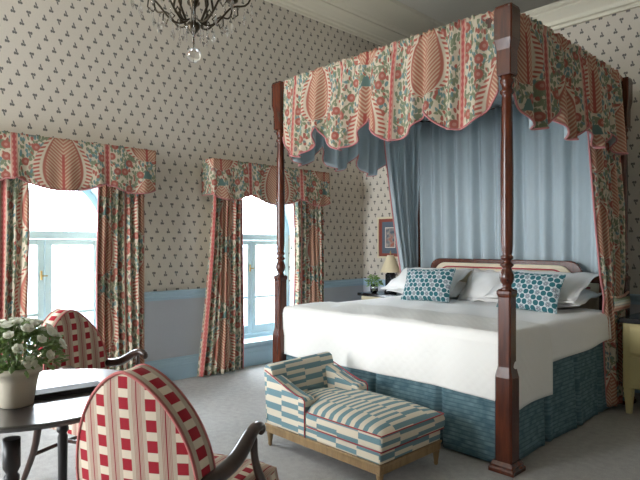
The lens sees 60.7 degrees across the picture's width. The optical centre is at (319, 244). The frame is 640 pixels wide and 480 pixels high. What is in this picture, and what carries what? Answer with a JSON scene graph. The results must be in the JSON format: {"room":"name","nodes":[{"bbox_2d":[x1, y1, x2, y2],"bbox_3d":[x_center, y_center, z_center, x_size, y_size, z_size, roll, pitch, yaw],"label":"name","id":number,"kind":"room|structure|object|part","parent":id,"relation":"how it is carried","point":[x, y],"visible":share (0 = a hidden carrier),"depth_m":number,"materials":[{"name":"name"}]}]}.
{"room":"historic interior","nodes":[
{"label":"historic interior","id":0,"kind":"room"},
{"bbox_2d":[0,0,381,361],"bbox_3d":[-2.037,-0.810,4.915,10.250,4.220,0.340,0,0,-44],"label":"wall","id":1,"kind":"structure","parent":0,"point":[110,72],"depth_m":5.27,"materials":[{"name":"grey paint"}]},
{"bbox_2d":[26,190,97,355],"bbox_3d":[-2.301,0.215,4.635,1.060,1.730,0.370,0,0,-44],"label":"window","id":2,"kind":"structure","parent":1,"relation":"in","point":[43,240],"depth_m":4.74,"materials":[{"name":"paint"}]},
{"bbox_2d":[0,131,155,193],"bbox_3d":[-2.118,-0.640,4.443,1.612,0.421,0.252,0,0,-44],"label":"valance","id":3,"kind":"object","parent":1,"relation":"in","point":[58,164],"depth_m":4.42,"materials":[{"name":"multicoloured fabric"}]},
{"bbox_2d":[0,177,29,362],"bbox_3d":[-2.473,0.242,4.090,0.540,2.085,0.090,0,0,-44],"label":"window curtain","id":4,"kind":"object","parent":3,"relation":"hanging from","point":[14,193],"visible":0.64,"depth_m":4.20,"materials":[{"name":"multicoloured fabric"}]},
{"bbox_3d":[-2.279,0.242,4.249,0.038,2.085,0.026,0,0,-44],"label":"edge trim","id":5,"kind":"part","parent":4,"relation":"part of","materials":[{"name":"fabric"}]},
{"bbox_3d":[-2.117,-0.476,4.442,1.612,0.093,0.250,0,0,-44],"label":"hem trim","id":6,"kind":"part","parent":3,"relation":"part of","materials":[{"name":"fabric"}]},
{"bbox_2d":[96,184,144,370],"bbox_3d":[-1.745,0.242,4.792,0.456,2.085,0.093,0,0,-44],"label":"window curtain","id":7,"kind":"object","parent":3,"relation":"hanging from","point":[120,214],"visible":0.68,"depth_m":4.79,"materials":[{"name":"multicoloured fabric"}]},
{"bbox_3d":[-1.877,0.242,4.625,0.019,2.085,0.039,0,0,18],"label":"edge trim","id":8,"kind":"part","parent":7,"relation":"part of","materials":[{"name":"fabric"}]},
{"bbox_2d":[144,288,205,301],"bbox_3d":[-1.388,0.480,5.271,1.100,0.090,0.042,0,0,-44],"label":"trim","id":9,"kind":"structure","parent":1,"relation":"attached to","point":[185,293],"depth_m":5.25,"materials":[{"name":"blue paint"}]},
{"bbox_2d":[145,342,272,380],"bbox_3d":[-2.446,1.192,4.268,8.365,0.215,0.030,0,0,-44],"label":"baseboard","id":10,"kind":"structure","parent":1,"relation":"attached to","point":[182,367],"depth_m":5.38,"materials":[{"name":"blue paint"}]},
{"bbox_2d":[243,204,288,346],"bbox_3d":[-0.711,0.215,6.155,1.060,1.730,0.370,0,0,-44],"label":"window","id":11,"kind":"structure","parent":1,"relation":"in","point":[260,333],"depth_m":6.24,"materials":[{"name":"paint"}]},
{"bbox_3d":[-0.711,1.064,6.155,1.056,0.032,0.370,0,0,-44],"label":"sill","id":12,"kind":"part","parent":11,"relation":"part of","materials":[{"name":"paint"}]},
{"bbox_2d":[202,158,330,206],"bbox_3d":[-0.525,-0.640,5.961,1.612,0.421,0.245,0,0,-44],"label":"valance","id":13,"kind":"object","parent":1,"relation":"in","point":[231,180],"depth_m":5.71,"materials":[{"name":"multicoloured fabric"}]},
{"bbox_2d":[197,194,243,376],"bbox_3d":[-0.991,0.243,5.506,0.539,2.085,0.100,0,0,-44],"label":"window curtain","id":14,"kind":"object","parent":13,"relation":"hanging from","point":[222,335],"visible":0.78,"depth_m":5.52,"materials":[{"name":"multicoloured fabric"}]},
{"bbox_3d":[-0.801,0.242,5.670,0.023,2.085,0.039,0,0,16],"label":"edge trim","id":15,"kind":"part","parent":14,"relation":"part of","materials":[{"name":"red fabric"}]},
{"bbox_3d":[-0.525,-0.478,5.960,1.612,0.099,0.243,0,0,-44],"label":"hem trim","id":16,"kind":"part","parent":13,"relation":"part of","materials":[{"name":"fabric"}]},
{"bbox_2d":[293,199,323,304],"bbox_3d":[-0.129,0.242,6.338,0.471,2.085,0.099,0,0,-44],"label":"window curtain","id":17,"kind":"object","parent":13,"relation":"hanging from","point":[308,218],"visible":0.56,"depth_m":6.33,"materials":[{"name":"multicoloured fabric"}]},
{"bbox_3d":[-0.301,0.242,6.204,0.037,2.085,0.040,0,0,-44],"label":"edge trim","id":18,"kind":"part","parent":17,"relation":"part of","materials":[{"name":"red fabric"}]},
{"bbox_2d":[264,0,413,46],"bbox_3d":[-1.836,-2.810,4.706,9.850,0.220,0.240,0,0,-44],"label":"trim","id":19,"kind":"structure","parent":1,"relation":"attached to","point":[336,14],"depth_m":6.80,"materials":[{"name":"paint"}]},
{"bbox_2d":[324,278,363,287],"bbox_3d":[0.193,0.480,6.783,1.075,0.090,0.042,0,0,-44],"label":"trim","id":20,"kind":"structure","parent":1,"relation":"attached to","point":[344,282],"depth_m":6.88,"materials":[{"name":"blue paint"}]},
{"bbox_2d":[337,0,445,34],"bbox_3d":[-1.674,-2.905,4.536,9.850,0.030,0.690,0,0,-44],"label":"trim","id":21,"kind":"structure","parent":1,"relation":"attached to","point":[398,14],"depth_m":6.90,"materials":[{"name":"paint"}]},
{"bbox_2d":[0,362,639,479],"bbox_3d":[0.565,1.350,2.194,10.250,0.100,7.990,0,0,-44],"label":"floor","id":22,"kind":"structure","parent":0,"point":[606,446],"depth_m":3.43,"materials":[{"name":"carpet"}]},
{"bbox_2d":[0,369,120,479],"bbox_3d":[-1.100,0.940,2.150,0.860,0.720,0.860,0,0,-44],"label":"round table","id":23,"kind":"object","parent":22,"relation":"on","point":[60,412],"visible":0.47,"depth_m":1.93,"materials":[{"name":"brown wood"}]},
{"bbox_3d":[-1.069,0.985,1.897,0.056,0.630,0.056,0,0,-44],"label":"leg","id":24,"kind":"part","parent":23,"relation":"part of","materials":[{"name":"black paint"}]},
{"bbox_2d":[0,317,69,408],"bbox_3d":[-1.099,0.422,1.980,0.367,0.316,0.364,0,0,-44],"label":"potted flowers","id":25,"kind":"object","parent":23,"relation":"on","point":[18,378],"visible":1,"depth_m":1.93,"materials":[{"name":"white plant"}]},
{"bbox_3d":[-1.101,0.509,1.983,0.172,0.142,0.172,0,0,-44],"label":"pot","id":26,"kind":"part","parent":25,"relation":"part of","materials":[{"name":"beige ceramic"}]},
{"bbox_3d":[-1.097,0.367,1.978,0.309,0.189,0.304,0,0,-44],"label":"stem","id":27,"kind":"part","parent":25,"relation":"part of","materials":[{"name":"green plant"}]},
{"bbox_3d":[-1.131,0.985,2.403,0.056,0.630,0.056,0,0,-44],"label":"leg","id":28,"kind":"part","parent":23,"relation":"part of","materials":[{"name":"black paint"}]},
{"bbox_2d":[34,381,99,399],"bbox_3d":[-0.995,0.570,2.148,0.260,0.019,0.084,0,0,-38],"label":"notebook","id":29,"kind":"object","parent":23,"relation":"on","point":[58,391],"visible":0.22,"depth_m":2.12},
{"bbox_2d":[21,308,147,479],"bbox_3d":[-1.240,0.833,3.028,0.648,0.932,0.540,0,0,26],"label":"armchair","id":30,"kind":"object","parent":22,"relation":"on","point":[86,349],"visible":0.33,"depth_m":3.11,"materials":[{"name":"red fabric"}]},
{"bbox_3d":[-1.560,1.091,2.958,0.135,0.411,0.038,0,0,17],"label":"leg","id":31,"kind":"part","parent":30,"relation":"part of","materials":[{"name":"brown wood"}]},
{"bbox_3d":[-1.199,0.887,3.008,0.556,0.155,0.494,0,0,26],"label":"seat","id":32,"kind":"part","parent":30,"relation":"part of","materials":[{"name":"fabric"}]},
{"bbox_3d":[-1.395,0.671,2.840,0.388,0.121,0.058,0,0,33],"label":"arm","id":33,"kind":"part","parent":30,"relation":"part of","materials":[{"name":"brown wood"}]},
{"bbox_3d":[-1.434,0.636,3.122,0.179,0.528,0.430,0,0,26],"label":"backrest","id":34,"kind":"part","parent":30,"relation":"part of","materials":[{"name":"fabric"}]},
{"bbox_3d":[-1.188,0.671,3.265,0.388,0.121,0.058,0,0,19],"label":"arm","id":35,"kind":"part","parent":30,"relation":"part of","materials":[{"name":"brown wood"}]},
{"bbox_2d":[75,364,278,479],"bbox_3d":[-0.481,0.833,1.885,0.540,0.932,0.648,0,0,18],"label":"armchair","id":36,"kind":"object","parent":22,"relation":"on","point":[136,423],"visible":1,"depth_m":1.62,"materials":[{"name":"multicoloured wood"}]},
{"bbox_3d":[-0.548,0.636,1.681,0.430,0.528,0.179,0,0,18],"label":"backrest","id":37,"kind":"part","parent":36,"relation":"part of","materials":[{"name":"multicoloured fabric"}]},
{"bbox_3d":[-0.275,0.671,1.757,0.058,0.121,0.388,0,0,26],"label":"arm","id":38,"kind":"part","parent":36,"relation":"part of","materials":[{"name":"brown wood"}]},
{"bbox_3d":[-0.467,0.887,1.929,0.494,0.155,0.556,0,0,18],"label":"seat","id":39,"kind":"part","parent":36,"relation":"part of","materials":[{"name":"fabric"}]},
{"bbox_2d":[264,352,444,479],"bbox_3d":[0.183,1.032,3.397,0.588,0.536,1.006,0,0,-44],"label":"chaise","id":40,"kind":"object","parent":22,"relation":"on","point":[312,403],"visible":1,"depth_m":3.21,"materials":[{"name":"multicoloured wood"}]},
{"bbox_3d":[-0.323,1.248,3.554,0.044,0.105,0.044,0,0,-44],"label":"leg","id":41,"kind":"part","parent":40,"relation":"part of","materials":[{"name":"brown wood"}]},
{"bbox_3d":[-0.182,0.995,3.436,0.096,0.317,0.365,0,0,-44],"label":"arm","id":42,"kind":"part","parent":40,"relation":"part of"},
{"bbox_3d":[-0.120,0.958,3.714,0.556,0.389,0.129,0,0,-44],"label":"backrest","id":43,"kind":"part","parent":40,"relation":"part of","materials":[{"name":"fabric"}]},
{"bbox_3d":[0.160,0.995,3.764,0.096,0.317,0.365,0,0,-44],"label":"arm","id":44,"kind":"part","parent":40,"relation":"part of"},
{"bbox_3d":[0.182,1.182,3.398,0.567,0.057,0.976,0,0,-44],"label":"frame","id":45,"kind":"part","parent":40,"relation":"part of","materials":[{"name":"brown wood"}]},
{"bbox_3d":[0.182,1.120,3.398,0.556,0.070,0.966,0,0,-44],"label":"seat","id":46,"kind":"part","parent":40,"relation":"part of","materials":[{"name":"fabric"}]},
{"bbox_2d":[305,388,444,452],"bbox_3d":[0.216,1.011,3.362,0.588,0.146,0.908,0,0,-44],"label":"seat cushion","id":47,"kind":"object","parent":40,"relation":"on","point":[360,418],"depth_m":3.12,"materials":[{"name":"multicoloured fabric"}]},
{"bbox_3d":[0.315,1.248,2.886,0.044,0.105,0.044,0,0,-44],"label":"leg","id":48,"kind":"part","parent":40,"relation":"part of","materials":[{"name":"brown wood"}]},
{"bbox_3d":[0.687,1.248,3.242,0.044,0.105,0.044,0,0,-44],"label":"leg","id":49,"kind":"part","parent":40,"relation":"part of","materials":[{"name":"brown wood"}]},
{"bbox_2d":[357,290,401,299],"bbox_3d":[0.855,0.932,6.449,0.510,0.735,0.660,0,0,-44],"label":"nightstand","id":50,"kind":"object","parent":22,"relation":"on","point":[380,294],"visible":0.1,"depth_m":6.37,"materials":[{"name":"beige paint"}]},
{"bbox_2d":[365,274,383,292],"bbox_3d":[0.640,0.455,6.467,0.242,0.221,0.225,0,0,-44],"label":"flower vase","id":51,"kind":"object","parent":50,"relation":"on","point":[373,287],"visible":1,"depth_m":6.43,"materials":[{"name":"clear glass"}]},
{"bbox_2d":[380,251,399,293],"bbox_3d":[0.830,0.315,6.439,0.250,0.500,0.250,0,0,-44],"label":"table lamp","id":52,"kind":"object","parent":50,"relation":"on","point":[390,266],"visible":0.92,"depth_m":6.38,"materials":[{"name":"beige fabric"}]},
{"bbox_3d":[0.830,0.220,6.439,0.250,0.200,0.250,0,0,-44],"label":"lamp shade","id":53,"kind":"part","parent":52,"relation":"part of","materials":[{"name":"beige fabric"}]},
{"bbox_2d":[272,2,635,477],"bbox_3d":[1.091,-0.043,4.580,2.246,2.685,2.312,0,0,-44],"label":"bed","id":54,"kind":"object","parent":22,"relation":"on","point":[500,141],"visible":0.81,"depth_m":4.16,"materials":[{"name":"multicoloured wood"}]},
{"bbox_3d":[-0.334,0.135,4.638,0.106,2.230,0.106,0,0,-44],"label":"post","id":55,"kind":"part","parent":54,"relation":"part of","materials":[{"name":"brown wood"}]},
{"bbox_3d":[0.336,-0.802,5.367,1.893,0.219,0.120,0,0,-44],"label":"hem trim","id":56,"kind":"part","parent":54,"relation":"part of","materials":[{"name":"fabric"}]},
{"bbox_3d":[0.325,-0.801,3.853,0.124,0.218,1.963,0,0,-44],"label":"hem trim","id":57,"kind":"part","parent":54,"relation":"part of","materials":[{"name":"fabric"}]},
{"bbox_3d":[0.772,-0.025,5.719,0.385,2.591,0.019,0,0,-44],"label":"edge trim","id":58,"kind":"part","parent":54,"relation":"part of","materials":[{"name":"fabric"}]},
{"bbox_2d":[385,122,421,271],"bbox_3d":[0.868,-0.025,5.749,0.546,2.590,0.133,0,0,-44],"label":"curtain","id":59,"kind":"object","parent":54,"relation":"hanging from","point":[403,158],"depth_m":5.82,"materials":[{"name":"blue fabric"}]},
{"bbox_3d":[1.094,0.135,6.004,0.106,2.230,0.106,0,0,-44],"label":"post","id":60,"kind":"part","parent":54,"relation":"part of","materials":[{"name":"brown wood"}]},
{"bbox_3d":[1.087,-1.310,4.582,2.000,0.060,2.070,0,0,-44],"label":"tester frame","id":61,"kind":"part","parent":54,"relation":"part of","materials":[{"name":"multicoloured fabric"}]},
{"bbox_3d":[1.080,0.135,3.159,0.106,2.230,0.106,0,0,-44],"label":"post","id":62,"kind":"part","parent":54,"relation":"part of","materials":[{"name":"brown wood"}]},
{"bbox_2d":[419,104,598,273],"bbox_3d":[1.734,-0.345,5.249,0.122,1.950,1.996,0,0,-44],"label":"drape","id":63,"kind":"object","parent":54,"relation":"hanging from","point":[460,217],"depth_m":5.24,"materials":[{"name":"blue fabric"}]},
{"bbox_3d":[1.687,0.443,5.155,0.045,0.615,2.000,0,0,-44],"label":"headboard","id":64,"kind":"part","parent":54,"relation":"part of","materials":[{"name":"brown wood"}]},
{"bbox_3d":[1.663,0.438,5.132,0.027,0.525,1.800,0,0,-44],"label":"headboard panel","id":65,"kind":"part","parent":54,"relation":"part of","materials":[{"name":"beige fabric"}]},
{"bbox_3d":[1.838,-0.800,3.796,1.893,0.216,0.125,0,0,-44],"label":"hem trim","id":66,"kind":"part","parent":54,"relation":"part of","materials":[{"name":"fabric"}]},
{"bbox_3d":[2.083,-0.025,4.137,0.473,2.591,0.027,0,0,-44],"label":"edge trim","id":67,"kind":"part","parent":54,"relation":"part of","materials":[{"name":"fabric"}]},
{"bbox_2d":[590,67,625,406],"bbox_3d":[2.184,-0.025,4.236,0.734,2.590,0.123,0,0,-44],"label":"curtain","id":68,"kind":"object","parent":54,"relation":"hanging from","point":[606,358],"depth_m":4.25,"materials":[{"name":"multicoloured fabric"}]},
{"bbox_3d":[2.508,0.135,4.525,0.106,2.230,0.106,0,0,-44],"label":"post","id":69,"kind":"part","parent":54,"relation":"part of","materials":[{"name":"brown wood"}]},
{"bbox_3d":[1.053,0.712,4.549,1.741,0.245,1.916,0,0,-44],"label":"mattress","id":70,"kind":"object","parent":54,"relation":"on","visible":0},
{"bbox_2d":[331,295,611,361],"bbox_3d":[0.994,0.683,4.463,1.676,0.373,2.072,0,0,-44],"label":"sheet","id":71,"kind":"object","parent":70,"relation":"on","point":[573,331],"visible":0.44,"depth_m":4.08,"materials":[{"name":"white fabric"}]},
{"bbox_2d":[283,302,552,409],"bbox_3d":[0.566,0.756,4.053,0.542,0.529,2.089,0,0,-44],"label":"coverlet","id":72,"kind":"object","parent":71,"relation":"on","point":[456,352],"visible":0.86,"depth_m":3.63,"materials":[{"name":"white fabric"}]},
{"bbox_2d":[386,281,465,297],"bbox_3d":[1.132,0.428,5.413,0.790,0.168,0.526,0,0,44],"label":"pillow","id":73,"kind":"object","parent":71,"relation":"on","point":[459,286],"visible":0.17,"depth_m":5.17,"materials":[{"name":"white fabric"}]},
{"bbox_2d":[381,267,472,291],"bbox_3d":[1.039,0.335,5.352,0.771,0.215,0.454,0,0,43],"label":"pillow","id":74,"kind":"object","parent":73,"relation":"on","point":[398,282],"visible":0.44,"depth_m":5.36,"materials":[{"name":"white fabric"}]},
{"bbox_2d":[401,268,455,302],"bbox_3d":[0.982,0.365,5.007,0.527,0.317,0.178,0,0,41],"label":"cushion","id":75,"kind":"object","parent":71,"relation":"on","point":[420,284],"visible":0.99,"depth_m":4.94,"materials":[{"name":"teal fabric"}]},
{"bbox_2d":[458,269,500,302],"bbox_3d":[1.525,0.371,5.035,0.410,0.291,0.339,0,0,40],"label":"pillow","id":76,"kind":"object","parent":71,"relation":"on","point":[479,283],"visible":0.73,"depth_m":5.00,"materials":[{"name":"white fabric"}]},
{"bbox_2d":[496,271,565,313],"bbox_3d":[1.652,0.365,4.306,0.175,0.317,0.509,0,0,-39],"label":"cushion","id":77,"kind":"object","parent":71,"relation":"on","point":[535,292],"visible":0.78,"depth_m":4.21,"materials":[{"name":"teal fabric"}]},
{"bbox_2d":[482,289,601,307],"bbox_3d":[1.885,0.427,4.626,0.527,0.170,0.830,0,0,-42],"label":"pillow","id":78,"kind":"object","parent":71,"relation":"on","point":[585,295],"visible":0.17,"depth_m":4.36,"materials":[{"name":"white fabric"}]},
{"bbox_2d":[483,270,598,303],"bbox_3d":[1.821,0.336,4.536,0.447,0.230,0.790,0,0,-40],"label":"pillow","id":79,"kind":"object","parent":78,"relation":"on","point":[574,283],"visible":0.46,"depth_m":4.33,"materials":[{"name":"white fabric"}]},
{"bbox_2d":[619,312,639,413],"bbox_3d":[2.825,0.930,4.126,0.623,0.740,0.860,0,0,-44],"label":"nightstand","id":80,"kind":"object","parent":22,"relation":"on","point":[631,323],"visible":1,"depth_m":4.19,"materials":[{"name":"yellow paint"}]},
{"bbox_3d":[2.393,1.200,4.233,0.064,0.200,0.064,0,0,-44],"label":"leg","id":81,"kind":"part","parent":80,"relation":"part of","materials":[{"name":"yellow paint"}]},
{"bbox_3d":[2.623,0.725,3.934,0.014,0.210,0.730,0,0,-44],"label":"drawer","id":82,"kind":"part","parent":80,"relation":"part of","materials":[{"name":"yellow paint"}]},
{"bbox_3d":[2.623,0.960,3.934,0.014,0.210,0.730,0,0,-44],"label":"drawer","id":83,"kind":"part","parent":80,"relation":"part of","materials":[{"name":"yellow paint"}]},
{"bbox_2d":[396,0,560,24],"bbox_3d":[0.565,-2.970,2.194,10.250,0.100,7.990,0,0,-44],"label":"ceiling","id":84,"kind":"structure","parent":0,"point":[445,12],"depth_m":6.70,"materials":[{"name":"paint"}]},
{"bbox_2d":[147,0,250,62],"bbox_3d":[-0.590,-1.884,2.550,0.562,2.068,0.562,0,0,9],"label":"chandelier","id":85,"kind":"object","parent":84,"relation":"hanging from","point":[193,55],"visible":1,"depth_m":2.54,"materials":[{"name":"brown metal"}]},
{"bbox_3d":[-0.733,-1.126,2.516,0.251,0.202,0.010,0,0,-13],"label":"arm","id":86,"kind":"part","parent":85,"relation":"part of","materials":[{"name":"brown metal"}]},
{"bbox_3d":[-0.715,-1.126,2.627,0.251,0.202,0.010,0,0,32],"label":"arm","id":87,"kind":"part","parent":85,"relation":"part of","materials":[{"name":"brown metal"}]},
{"bbox_3d":[-0.667,-1.126,2.425,0.010,0.202,0.251,0,0,32],"label":"arm","id":88,"kind":"part","parent":85,"relation":"part of","materials":[{"name":"brown metal"}]},
{"bbox_3d":[-0.590,-1.363,2.550,0.080,0.775,0.080,0,0,-44],"label":"stem","id":89,"kind":"part","parent":85,"relation":"part of","materials":[{"name":"brown metal"}]},
{"bbox_3d":[-0.556,-1.126,2.406,0.010,0.202,0.251,0,0,-13],"label":"arm","id":90,"kind":"part","parent":85,"relation":"part of","materials":[{"name":"brown metal"}]},
{"bbox_3d":[-0.464,-1.126,2.471,0.251,0.202,0.010,0,0,32],"label":"arm","id":91,"kind":"part","parent":85,"relation":"part of","materials":[{"name":"brown metal"}]},
{"bbox_3d":[-0.511,-1.126,2.675,0.010,0.202,0.251,0,0,32],"label":"arm","id":92,"kind":"part","parent":85,"relation":"part of","materials":[{"name":"brown metal"}]},
{"bbox_3d":[-0.446,-1.126,2.583,0.251,0.202,0.010,0,0,-13],"label":"arm","id":93,"kind":"part","parent":85,"relation":"part of","materials":[{"name":"brown metal"}]},
{"bbox_2d":[363,7,639,314],"bbox_3d":[3.164,-0.410,4.541,0.120,3.420,7.390,0,0,-44],"label":"wall","id":94,"kind":"structure","parent":0,"point":[614,39],"depth_m":4.95,"materials":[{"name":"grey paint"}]},
{"bbox_2d":[377,217,397,257],"bbox_3d":[0.877,-0.092,6.823,0.026,0.515,0.410,0,0,-44],"label":"framed picture","id":95,"kind":"object","parent":94,"relation":"attached to","point":[386,242],"visible":0.55,"depth_m":6.87,"materials":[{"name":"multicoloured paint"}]},
{"bbox_2d":[386,228,394,246],"bbox_3d":[0.874,-0.092,6.820,0.003,0.235,0.140,0,0,-44],"label":"print","id":96,"kind":"object","parent":95,"relation":"attached to","point":[390,236],"depth_m":6.81},
{"bbox_2d":[363,278,639,304],"bbox_3d":[3.106,0.480,4.485,0.042,0.090,7.390,0,0,-44],"label":"trim","id":97,"kind":"structure","parent":94,"relation":"attached to","point":[634,298],"depth_m":4.84,"materials":[{"name":"blue paint"}]},
{"bbox_2d":[521,0,639,30],"bbox_3d":[3.059,-2.200,4.441,0.170,0.200,7.390,0,0,-44],"label":"trim","id":98,"kind":"structure","parent":94,"relation":"attached to","point":[561,14],"depth_m":5.14,"materials":[{"name":"paint"}]},
{"label":"outside","id":99,"kind":"structure","parent":0,"visible":0},
{"bbox_3d":[-12.037,5.400,19.822,60.000,0.200,34.710,0,0,-44],"label":"ground","id":100,"kind":"structure","parent":99,"visible":0},
{"bbox_2d":[26,189,95,351],"bbox_3d":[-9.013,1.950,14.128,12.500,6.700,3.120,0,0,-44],"label":"window glass","id":101,"kind":"object","parent":100,"relation":"on","point":[49,210],"visible":0.17,"depth_m":14.33,"materials":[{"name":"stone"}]},
{"bbox_3d":[-6.638,0.050,14.393,1.100,2.100,0.020,0,0,-44],"label":"pane","id":102,"kind":"part","parent":101,"relation":"part of","materials":[{"name":"glass"}]},
{"bbox_2d":[243,208,276,324],"bbox_3d":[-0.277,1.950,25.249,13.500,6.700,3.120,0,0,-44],"label":"window glass","id":103,"kind":"object","parent":100,"relation":"on","point":[255,221],"visible":0.16,"depth_m":21.39,"materials":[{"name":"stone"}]},
{"bbox_3d":[-3.033,0.050,20.607,1.100,2.100,0.020,0,0,-44],"label":"pane","id":104,"kind":"part","parent":103,"relation":"part of","materials":[{"name":"glass"}]},
{"bbox_3d":[-1.660,0.050,21.921,1.100,2.100,0.020,0,0,-44],"label":"pane","id":105,"kind":"part","parent":103,"relation":"part of","materials":[{"name":"clear glass"}]}
]}

